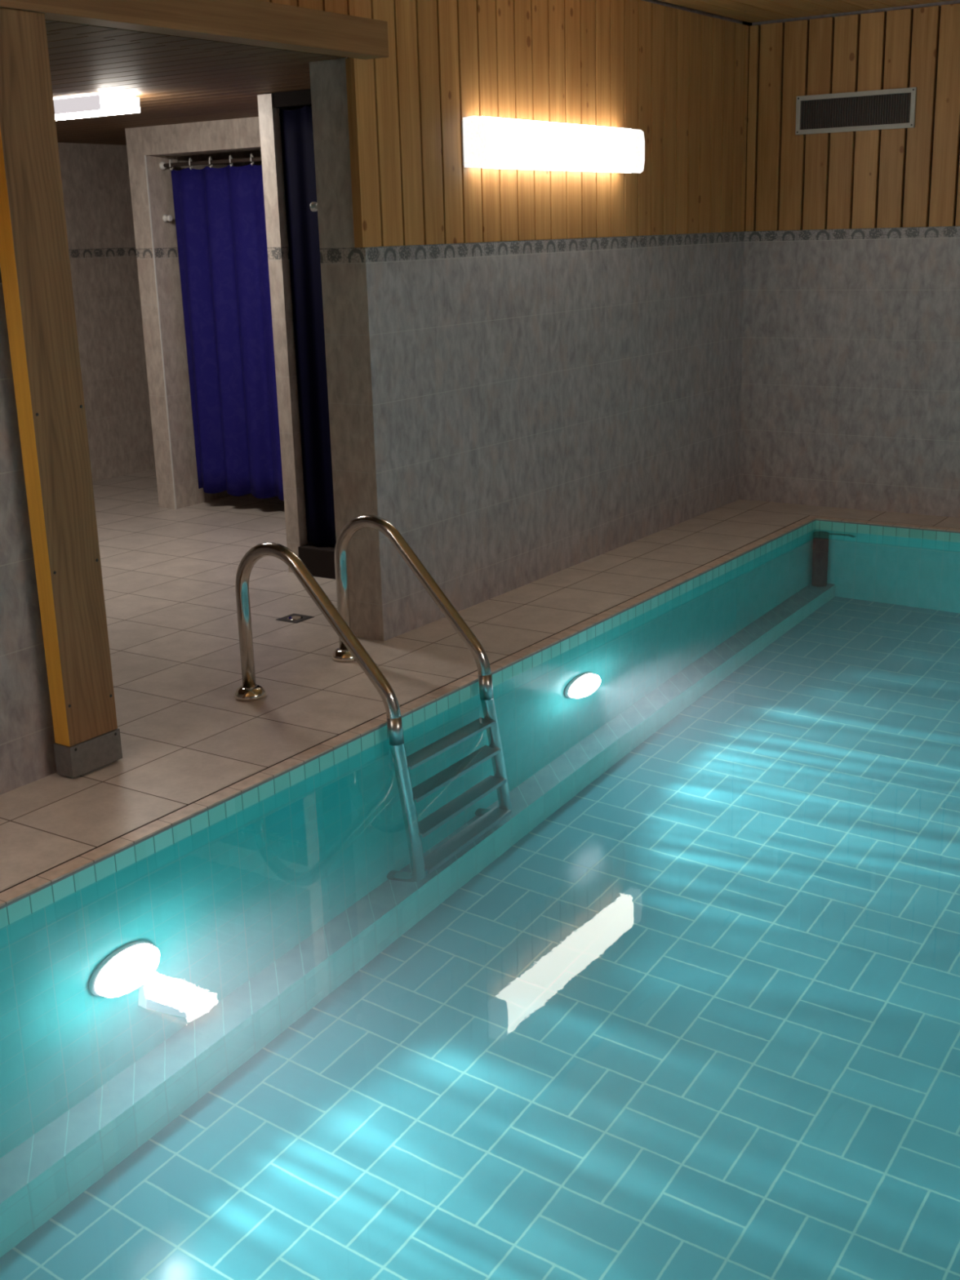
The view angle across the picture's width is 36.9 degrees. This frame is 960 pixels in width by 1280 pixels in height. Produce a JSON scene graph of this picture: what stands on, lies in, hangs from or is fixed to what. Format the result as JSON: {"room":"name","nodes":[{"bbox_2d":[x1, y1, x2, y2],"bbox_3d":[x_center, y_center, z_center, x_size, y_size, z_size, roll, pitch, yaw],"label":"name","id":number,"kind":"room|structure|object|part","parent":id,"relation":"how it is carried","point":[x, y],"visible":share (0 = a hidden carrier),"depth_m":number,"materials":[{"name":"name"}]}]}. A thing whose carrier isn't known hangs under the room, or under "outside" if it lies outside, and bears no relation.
{"room":"indoor swimming pool","nodes":[
{"label":"indoor swimming pool","id":0,"kind":"room"},
{"bbox_2d":[0,267,56,795],"bbox_3d":[-2.402,-0.330,2.209,0.200,2.428,3.958,9,19,33],"label":"wall","id":1,"kind":"structure","parent":0,"point":[27,736],"depth_m":3.88,"materials":[{"name":"tile"}]},
{"bbox_2d":[57,142,155,481],"bbox_3d":[-3.494,-1.549,7.281,0.200,2.050,6.200,9,19,33],"label":"wall","id":2,"kind":"structure","parent":0,"point":[95,179],"depth_m":8.84,"materials":[{"name":"tile"}]},
{"bbox_2d":[124,116,261,509],"bbox_3d":[-0.679,-1.554,7.126,2.574,1.990,0.230,9,19,33],"label":"wall","id":3,"kind":"structure","parent":0,"point":[162,143],"depth_m":7.66,"materials":[{"name":"tile"}]},
{"bbox_2d":[144,155,176,509],"bbox_3d":[-1.702,-1.611,7.680,0.005,1.852,0.007,9,19,33],"label":"trim","id":4,"kind":"structure","parent":3,"relation":"attached to","point":[145,161],"depth_m":7.67,"materials":[{"name":"white plastic"}]},
{"bbox_2d":[162,214,172,222],"bbox_3d":[-1.644,-2.221,7.580,0.044,0.038,0.038,9,19,33],"label":"wall hook","id":5,"kind":"object","parent":3,"relation":"attached to","point":[166,218],"visible":1,"depth_m":7.57,"materials":[{"name":"white plastic"}]},
{"bbox_2d":[159,156,261,169],"bbox_3d":[-1.044,-2.384,7.124,1.492,0.040,0.040,9,19,33],"label":"curtain rod","id":6,"kind":"object","parent":3,"relation":"attached to","point":[162,165],"visible":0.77,"depth_m":7.34,"materials":[{"name":"silver plastic"}]},
{"bbox_2d":[168,153,284,500],"bbox_3d":[-1.061,-1.579,7.383,1.295,1.747,0.068,9,19,33],"label":"shower curtain","id":7,"kind":"object","parent":6,"relation":"hanging from","point":[220,224],"visible":0.51,"depth_m":7.54,"materials":[{"name":"blue fabric"}]},
{"bbox_2d":[44,19,346,145],"bbox_3d":[-1.927,-2.222,5.854,3.773,0.060,6.000,9,19,33],"label":"ceiling","id":8,"kind":"structure","parent":0,"point":[175,79],"depth_m":5.08,"materials":[{"name":"brown wood"}]},
{"bbox_2d":[53,92,140,120],"bbox_3d":[-1.684,-2.164,5.856,0.630,0.065,0.205,9,19,33],"label":"ceiling lamp","id":9,"kind":"object","parent":8,"relation":"attached to","point":[93,104],"visible":0.67,"depth_m":5.70,"materials":[{"name":"white plastic"}]},
{"bbox_3d":[-1.684,-2.192,5.848,0.610,0.008,0.185,9,19,33],"label":"plate","id":10,"kind":"part","parent":9,"relation":"part of","materials":[{"name":"white plastic"}]},
{"bbox_2d":[272,88,311,108],"bbox_3d":[-0.484,-2.137,5.629,0.783,0.056,0.095,9,19,33],"label":"wall","id":11,"kind":"structure","parent":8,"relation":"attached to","point":[301,98],"depth_m":5.75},
{"bbox_2d":[177,150,262,501],"bbox_3d":[-1.264,-1.905,8.416,0.115,1.990,1.342,9,19,33],"label":"wall","id":12,"kind":"structure","parent":0,"point":[208,496],"depth_m":7.93,"materials":[{"name":"tile"}]},
{"bbox_2d":[257,93,335,573],"bbox_3d":[-0.600,-1.356,6.434,0.075,1.985,0.877,9,19,33],"label":"wall partition","id":13,"kind":"structure","parent":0,"point":[269,122],"depth_m":6.06,"materials":[{"name":"tile"}]},
{"bbox_2d":[258,0,353,15],"bbox_3d":[-0.844,-1.947,4.060,0.036,0.296,1.502,9,19,33],"label":"boards","id":14,"kind":"object","parent":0,"point":[340,6],"depth_m":4.56,"materials":[{"name":"brown wood"}]},
{"bbox_2d":[0,520,815,928],"bbox_3d":[-0.012,0.805,4.988,0.050,1.390,6.182,9,19,33],"label":"wall","id":15,"kind":"structure","parent":0,"point":[24,907],"depth_m":4.14,"materials":[{"name":"tile"}]},
{"bbox_2d":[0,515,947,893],"bbox_3d":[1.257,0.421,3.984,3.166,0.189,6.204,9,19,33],"label":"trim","id":16,"kind":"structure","parent":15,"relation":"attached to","point":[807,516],"depth_m":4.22,"materials":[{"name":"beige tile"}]},
{"bbox_2d":[0,515,959,909],"bbox_3d":[1.254,0.333,3.959,3.146,0.010,6.184,9,19,33],"label":"trim","id":17,"kind":"structure","parent":15,"relation":"attached to","point":[17,891],"depth_m":4.25,"materials":[{"name":"tile"}]},
{"bbox_2d":[0,469,959,891],"bbox_3d":[-0.840,0.365,4.406,8.400,0.200,8.850,9,19,33],"label":"floor","id":18,"kind":"structure","parent":0,"point":[169,575],"depth_m":5.25,"materials":[{"name":"tile"}]},
{"bbox_2d":[0,8,122,777],"bbox_3d":[-1.190,-0.599,3.841,0.217,1.984,0.181,9,19,33],"label":"wooden post","id":19,"kind":"object","parent":18,"relation":"on","point":[35,262],"visible":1,"depth_m":3.76,"materials":[{"name":"brown wood"}]},
{"bbox_2d":[0,0,388,59],"bbox_3d":[-1.397,-1.499,3.195,0.098,0.109,3.810,9,19,33],"label":"wooden beam","id":20,"kind":"structure","parent":19,"relation":"on","point":[258,23],"depth_m":4.12,"materials":[{"name":"brown wood"}]},
{"bbox_2d":[275,613,314,623],"bbox_3d":[-0.720,-0.086,5.602,0.106,0.004,0.106,9,19,33],"label":"floor drain","id":21,"kind":"object","parent":18,"relation":"on","point":[293,618],"visible":1,"depth_m":5.59,"materials":[{"name":"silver metal"}]},
{"bbox_2d":[297,544,335,579],"bbox_3d":[-0.451,-0.304,6.122,0.783,0.125,0.065,9,19,33],"label":"plinth","id":22,"kind":"object","parent":18,"relation":"on","point":[320,562],"visible":0.24,"depth_m":6.25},
{"bbox_2d":[309,0,744,641],"bbox_3d":[0.405,-1.556,6.225,0.200,2.428,3.140,9,19,33],"label":"wall","id":23,"kind":"structure","parent":0,"point":[521,413],"depth_m":5.77,"materials":[{"name":"tile"}]},
{"bbox_2d":[310,201,317,211],"bbox_3d":[-0.564,-1.499,4.977,0.044,0.038,0.038,9,19,33],"label":"wall hook","id":24,"kind":"object","parent":23,"relation":"attached to","point":[313,205],"visible":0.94,"depth_m":4.97,"materials":[{"name":"white plastic"}]},
{"bbox_2d":[345,57,364,247],"bbox_3d":[-0.416,-1.618,4.798,0.036,0.598,0.012,9,19,33],"label":"trim","id":25,"kind":"structure","parent":23,"relation":"attached to","point":[350,63],"depth_m":4.79,"materials":[{"name":"brown wood"}]},
{"bbox_2d":[347,0,749,247],"bbox_3d":[0.455,-2.183,5.998,0.036,0.977,3.138,9,19,33],"label":"boards","id":26,"kind":"object","parent":23,"relation":"attached to","point":[677,77],"visible":0.94,"depth_m":5.71,"materials":[{"name":"brown wood"}]},
{"bbox_2d":[462,115,644,173],"bbox_3d":[0.322,-1.964,5.739,0.080,0.180,1.290,9,19,33],"label":"wall lamp","id":27,"kind":"object","parent":26,"relation":"attached to","point":[487,142],"visible":1,"depth_m":5.60,"materials":[{"name":"white plastic"}]},
{"bbox_3d":[0.293,-1.969,5.758,0.012,0.156,1.270,9,19,33],"label":"plate","id":28,"kind":"part","parent":27,"relation":"part of","materials":[{"name":"white plastic"}]},
{"bbox_3d":[-0.484,-2.085,5.642,0.783,0.020,0.020,9,19,33],"label":"curtain rod","id":29,"kind":"object","parent":23,"relation":"attached to","visible":0},
{"bbox_2d":[279,106,336,547],"bbox_3d":[-0.476,-1.233,5.866,0.752,1.808,0.029,9,19,33],"label":"shower curtain","id":30,"kind":"object","parent":29,"relation":"hanging from","point":[296,125],"visible":0.17,"depth_m":6.00,"materials":[{"name":"fabric"}]},
{"bbox_2d":[657,0,955,22],"bbox_3d":[0.726,-1.732,2.509,4.292,0.030,8.592,9,19,33],"label":"ceiling","id":31,"kind":"structure","parent":0,"point":[748,11],"depth_m":6.59,"materials":[{"name":"brown wood"}]},
{"bbox_2d":[738,0,959,517],"bbox_3d":[3.203,-1.668,6.336,4.300,2.428,0.200,9,19,33],"label":"wall","id":32,"kind":"structure","parent":0,"point":[851,376],"depth_m":7.23,"materials":[{"name":"tile"}]},
{"bbox_2d":[745,3,959,231],"bbox_3d":[3.139,-2.285,6.086,4.298,0.977,0.031,9,19,33],"label":"boards","id":33,"kind":"object","parent":32,"relation":"attached to","point":[899,177],"visible":1,"depth_m":6.94,"materials":[{"name":"brown wood"}]},
{"bbox_2d":[795,87,916,134],"bbox_3d":[1.799,-2.539,6.915,0.588,0.178,0.017,9,19,33],"label":"grille","id":34,"kind":"object","parent":33,"relation":"attached to","point":[887,108],"visible":1,"depth_m":6.91,"materials":[{"name":"metal"}]},
{"bbox_2d":[815,520,959,542],"bbox_3d":[2.978,0.262,6.588,3.044,1.390,0.050,9,19,33],"label":"wall","id":35,"kind":"structure","parent":0,"point":[822,525],"depth_m":7.01,"materials":[{"name":"tile"}]},
{"bbox_3d":[1.291,1.627,4.328,3.044,0.100,6.082,9,19,33],"label":"floor","id":36,"kind":"structure","parent":0,"visible":0},
{"bbox_2d":[0,528,959,1279],"bbox_3d":[1.273,0.981,4.143,3.050,1.250,6.088,9,19,33],"label":"pool water","id":37,"kind":"object","parent":36,"relation":"on","point":[637,957],"visible":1,"depth_m":2.92,"materials":[{"name":"teal liquid"}]},
{"bbox_3d":[0.071,1.292,5.079,0.116,0.200,6.082,9,19,33],"label":"trim","id":38,"kind":"structure","parent":36,"relation":"on","visible":0},
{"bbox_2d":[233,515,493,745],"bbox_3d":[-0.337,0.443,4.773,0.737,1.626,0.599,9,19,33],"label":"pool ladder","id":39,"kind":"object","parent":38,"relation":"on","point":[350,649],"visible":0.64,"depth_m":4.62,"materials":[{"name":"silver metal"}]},
{"bbox_3d":[-0.465,0.505,4.570,0.699,1.626,0.043,9,19,33],"label":"handrail","id":40,"kind":"part","parent":39,"relation":"part of","materials":[{"name":"silver metal"}]},
{"bbox_3d":[-0.190,0.385,4.964,0.699,1.626,0.043,9,19,33],"label":"handrail","id":41,"kind":"part","parent":39,"relation":"part of","materials":[{"name":"silver metal"}]}
]}

